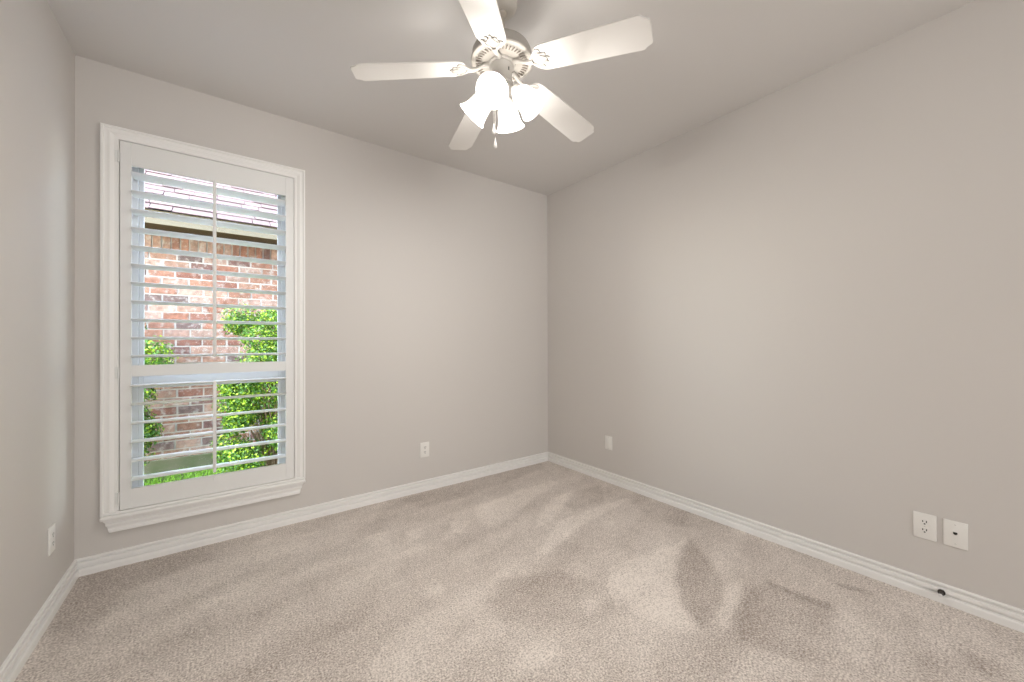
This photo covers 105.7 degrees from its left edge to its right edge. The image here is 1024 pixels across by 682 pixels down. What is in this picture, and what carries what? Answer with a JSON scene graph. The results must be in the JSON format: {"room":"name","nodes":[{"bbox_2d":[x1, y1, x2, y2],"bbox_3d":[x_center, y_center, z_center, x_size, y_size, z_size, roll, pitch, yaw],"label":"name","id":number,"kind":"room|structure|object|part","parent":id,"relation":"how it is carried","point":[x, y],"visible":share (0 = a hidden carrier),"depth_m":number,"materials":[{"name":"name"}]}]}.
{"room":"empty bedroom","nodes":[
{"label":"empty bedroom","id":0,"kind":"room"},
{"bbox_2d":[0,0,74,666],"bbox_3d":[-1.161,-0.082,0.393,0.140,3.110,3.996,0,0,-37],"label":"wall","id":1,"kind":"structure","parent":0,"point":[37,60],"depth_m":1.59,"materials":[{"name":"grey paint"}]},
{"bbox_2d":[0,559,78,681],"bbox_3d":[-1.134,1.181,0.493,0.021,0.092,3.856,0,0,-37],"label":"baseboard","id":2,"kind":"structure","parent":1,"relation":"attached to","point":[13,664],"depth_m":1.59,"materials":[{"name":"white paint"}]},
{"bbox_2d":[48,523,54,555],"bbox_3d":[-2.083,0.897,1.757,0.008,0.122,0.078,0,0,-37],"label":"wall outlet","id":3,"kind":"object","parent":1,"relation":"attached to","point":[51,531],"visible":1,"depth_m":1.75,"materials":[{"name":"white plastic"}]},
{"bbox_2d":[74,55,547,558],"bbox_3d":[-1.005,-0.072,3.086,3.604,3.110,0.140,0,0,-37],"label":"wall","id":4,"kind":"structure","parent":0,"point":[426,281],"depth_m":2.96,"materials":[{"name":"grey paint"}]},
{"bbox_2d":[99,122,305,532],"bbox_3d":[-1.850,-0.067,2.421,0.981,2.210,0.180,0,0,-37],"label":"window","id":5,"kind":"structure","parent":4,"relation":"in","point":[115,520],"depth_m":2.25,"materials":[{"name":"white paint"}]},
{"bbox_2d":[115,140,293,509],"bbox_3d":[-1.822,-0.088,2.374,0.857,2.028,0.128,0,0,-37],"label":"plantation shutter","id":6,"kind":"object","parent":5,"relation":"attached to","point":[130,155],"visible":1,"depth_m":2.32,"materials":[{"name":"white paint"}]},
{"bbox_3d":[-1.817,0.167,2.381,0.744,0.062,0.017,0,0,-37],"label":"divider rail","id":7,"kind":"part","parent":6,"relation":"part of","materials":[{"name":"white paint"}]},
{"bbox_3d":[-1.815,0.872,2.378,0.744,0.107,0.017,0,0,-37],"label":"rail","id":8,"kind":"part","parent":6,"relation":"part of","materials":[{"name":"white paint"}]},
{"bbox_3d":[-1.821,-1.038,2.386,0.744,0.128,0.017,0,0,-37],"label":"rail","id":9,"kind":"part","parent":6,"relation":"part of","materials":[{"name":"white paint"}]},
{"bbox_3d":[-1.783,0.513,2.327,0.017,0.548,0.012,0,0,-37],"label":"tilt rod","id":10,"kind":"part","parent":6,"relation":"part of","materials":[{"name":"white paint"}]},
{"bbox_3d":[-1.786,-0.432,2.331,0.017,1.054,0.012,0,0,-37],"label":"tilt rod","id":11,"kind":"part","parent":6,"relation":"part of","materials":[{"name":"white paint"}]},
{"bbox_3d":[-1.885,-0.074,2.473,0.777,1.985,0.055,0,0,-37],"label":"vinyl frame","id":12,"kind":"part","parent":5,"relation":"part of","materials":[{"name":"white plastic"}]},
{"bbox_3d":[-1.891,-0.381,2.482,0.717,1.312,0.022,0,0,-37],"label":"sash","id":13,"kind":"part","parent":5,"relation":"part of","materials":[{"name":"white plastic"}]},
{"bbox_3d":[-1.875,0.546,2.461,0.717,0.685,0.022,0,0,-37],"label":"sash","id":14,"kind":"part","parent":5,"relation":"part of","materials":[{"name":"white plastic"}]},
{"bbox_2d":[75,452,547,576],"bbox_3d":[-0.953,1.190,3.017,3.324,0.092,0.021,0,0,-37],"label":"baseboard","id":15,"kind":"structure","parent":4,"relation":"attached to","point":[96,563],"depth_m":2.56,"materials":[{"name":"white paint"}]},
{"bbox_2d":[420,442,428,457],"bbox_3d":[-0.719,0.896,3.201,0.078,0.122,0.008,0,0,-37],"label":"wall outlet","id":16,"kind":"object","parent":4,"relation":"attached to","point":[424,447],"visible":1,"depth_m":3.20,"materials":[{"name":"white plastic"}]},
{"bbox_2d":[47,0,974,195],"bbox_3d":[0.182,-1.577,1.489,3.324,0.120,3.856,0,0,-37],"label":"ceiling","id":17,"kind":"structure","parent":0,"point":[705,61],"depth_m":2.06,"materials":[{"name":"white paint"}]},
{"bbox_2d":[350,0,652,149],"bbox_3d":[-0.031,-1.186,1.773,1.220,0.658,1.234,0,0,-37],"label":"ceiling fan","id":18,"kind":"object","parent":17,"relation":"hanging from","point":[501,56],"visible":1,"depth_m":1.67,"materials":[{"name":"white wood"}]},
{"bbox_3d":[-0.443,-1.174,1.693,0.479,0.083,0.145,0,0,-9],"label":"blade","id":19,"kind":"part","parent":18,"relation":"part of","materials":[{"name":"white laminate"}]},
{"bbox_3d":[-0.214,-1.173,2.104,0.145,0.083,0.479,0,0,-27],"label":"blade","id":20,"kind":"part","parent":18,"relation":"part of","materials":[{"name":"white laminate"}]},
{"bbox_3d":[-0.172,-1.054,1.772,0.138,0.145,0.141,0,0,-37],"label":"lamp shade","id":21,"kind":"part","parent":18,"relation":"part of","materials":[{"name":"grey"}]},
{"bbox_3d":[-0.122,-1.177,1.348,0.145,0.083,0.479,0,0,9],"label":"blade","id":22,"kind":"part","parent":18,"relation":"part of","materials":[{"name":"white laminate"}]},
{"bbox_3d":[-0.076,-1.054,1.613,0.141,0.145,0.138,0,0,-37],"label":"lamp shade","id":23,"kind":"part","parent":18,"relation":"part of","materials":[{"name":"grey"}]},
{"bbox_3d":[-0.059,-1.111,1.677,0.067,0.058,0.066,0,0,-37],"label":"light arm","id":24,"kind":"part","parent":18,"relation":"part of","materials":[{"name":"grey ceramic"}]},
{"bbox_3d":[-0.029,-1.111,1.803,0.068,0.057,0.063,0,0,-37],"label":"light arm","id":25,"kind":"part","parent":18,"relation":"part of","materials":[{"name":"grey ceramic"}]},
{"bbox_3d":[-0.013,-1.054,1.867,0.141,0.145,0.138,0,0,-37],"label":"lamp shade","id":26,"kind":"part","parent":18,"relation":"part of","materials":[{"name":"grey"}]},
{"bbox_3d":[0.017,-1.111,1.725,0.063,0.057,0.067,0,0,-37],"label":"light arm","id":27,"kind":"part","parent":18,"relation":"part of","materials":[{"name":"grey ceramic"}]},
{"bbox_3d":[0.082,-1.055,1.709,0.138,0.145,0.141,0,0,-37],"label":"lamp shade","id":28,"kind":"part","parent":18,"relation":"part of","materials":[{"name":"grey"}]},
{"bbox_3d":[0.248,-1.175,2.014,0.479,0.083,0.145,0,0,-45],"label":"blade","id":29,"kind":"part","parent":18,"relation":"part of","materials":[{"name":"white laminate"}]},
{"bbox_3d":[0.305,-1.177,1.546,0.479,0.083,0.145,0,0,27],"label":"blade","id":30,"kind":"part","parent":18,"relation":"part of","materials":[{"name":"white laminate"}]},
{"bbox_2d":[14,461,1023,681],"bbox_3d":[0.191,1.223,1.478,3.324,0.005,3.856,0,0,-37],"label":"floor","id":31,"kind":"structure","parent":0,"point":[547,571],"depth_m":1.78,"materials":[{"name":"carpet"}]},
{"bbox_2d":[547,0,1023,609],"bbox_3d":[1.619,-0.083,2.460,0.140,3.110,3.996,0,0,-37],"label":"wall","id":32,"kind":"structure","parent":0,"point":[798,309],"depth_m":2.13,"materials":[{"name":"grey paint"}]},
{"bbox_2d":[605,435,611,449],"bbox_3d":[0.841,0.887,3.382,0.008,0.118,0.078,0,0,-37],"label":"wall plate","id":33,"kind":"object","parent":32,"relation":"attached to","point":[608,439],"visible":1,"depth_m":3.38,"materials":[{"name":"white plastic"}]},
{"bbox_2d":[548,452,1023,632],"bbox_3d":[1.516,1.181,2.464,0.021,0.092,3.856,0,0,-37],"label":"baseboard","id":34,"kind":"structure","parent":32,"relation":"attached to","point":[994,611],"depth_m":2.13,"materials":[{"name":"white paint"}]},
{"bbox_2d":[937,589,945,596],"bbox_3d":[1.980,1.169,1.792,0.048,0.026,0.026,0,0,-37],"label":"door stop","id":35,"kind":"object","parent":34,"relation":"attached to","point":[941,592],"visible":1,"depth_m":1.79,"materials":[{"name":"brown metal"}]},
{"bbox_2d":[913,511,936,541],"bbox_3d":[1.975,0.886,1.857,0.008,0.122,0.078,0,0,-37],"label":"wall outlet","id":36,"kind":"object","parent":32,"relation":"attached to","point":[924,525],"visible":1,"depth_m":1.85,"materials":[{"name":"white plastic"}]},
{"bbox_2d":[919,527,929,533],"bbox_3d":[1.973,0.905,1.856,0.003,0.028,0.034,0,0,-37],"label":"socket","id":37,"kind":"object","parent":36,"relation":"attached to","point":[922,530],"depth_m":1.85,"materials":[{"name":"white plastic"}]},
{"bbox_2d":[919,519,929,525],"bbox_3d":[1.973,0.866,1.856,0.003,0.028,0.034,0,0,-37],"label":"socket","id":38,"kind":"object","parent":36,"relation":"attached to","point":[922,522],"depth_m":1.85,"materials":[{"name":"white plastic"}]},
{"bbox_2d":[943,518,967,550],"bbox_3d":[2.033,0.886,1.779,0.008,0.120,0.076,0,0,-37],"label":"wall jack","id":39,"kind":"object","parent":32,"relation":"attached to","point":[955,534],"visible":1,"depth_m":1.78,"materials":[{"name":"white plastic"}]},
{"label":"outside","id":40,"kind":"structure","parent":0,"visible":0},
{"bbox_2d":[144,460,266,485],"bbox_3d":[-2.562,1.417,4.284,8.000,0.150,3.654,0,0,-37],"label":"ground","id":41,"kind":"structure","parent":40,"point":[200,471],"depth_m":3.85,"materials":[{"name":"plant"}]},
{"bbox_2d":[144,318,178,465],"bbox_3d":[-3.444,0.510,3.335,0.910,1.690,0.763,0,0,-37],"label":"bush","id":42,"kind":"object","parent":41,"relation":"on","point":[148,433],"visible":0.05,"depth_m":3.50,"materials":[{"name":"green plant"}]},
{"bbox_2d":[144,169,276,474],"bbox_3d":[-3.521,-0.950,5.436,7.214,4.799,3.171,0,0,-37],"label":"house","id":43,"kind":"structure","parent":41,"relation":"on","point":[165,329],"depth_m":4.09,"materials":[{"name":"brick"}]},
{"bbox_2d":[209,301,277,472],"bbox_3d":[-2.432,0.479,3.968,0.971,1.757,0.976,0,0,-1],"label":"bush","id":44,"kind":"object","parent":41,"relation":"on","point":[269,346],"visible":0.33,"depth_m":3.74,"materials":[{"name":"green plant"}]}
]}

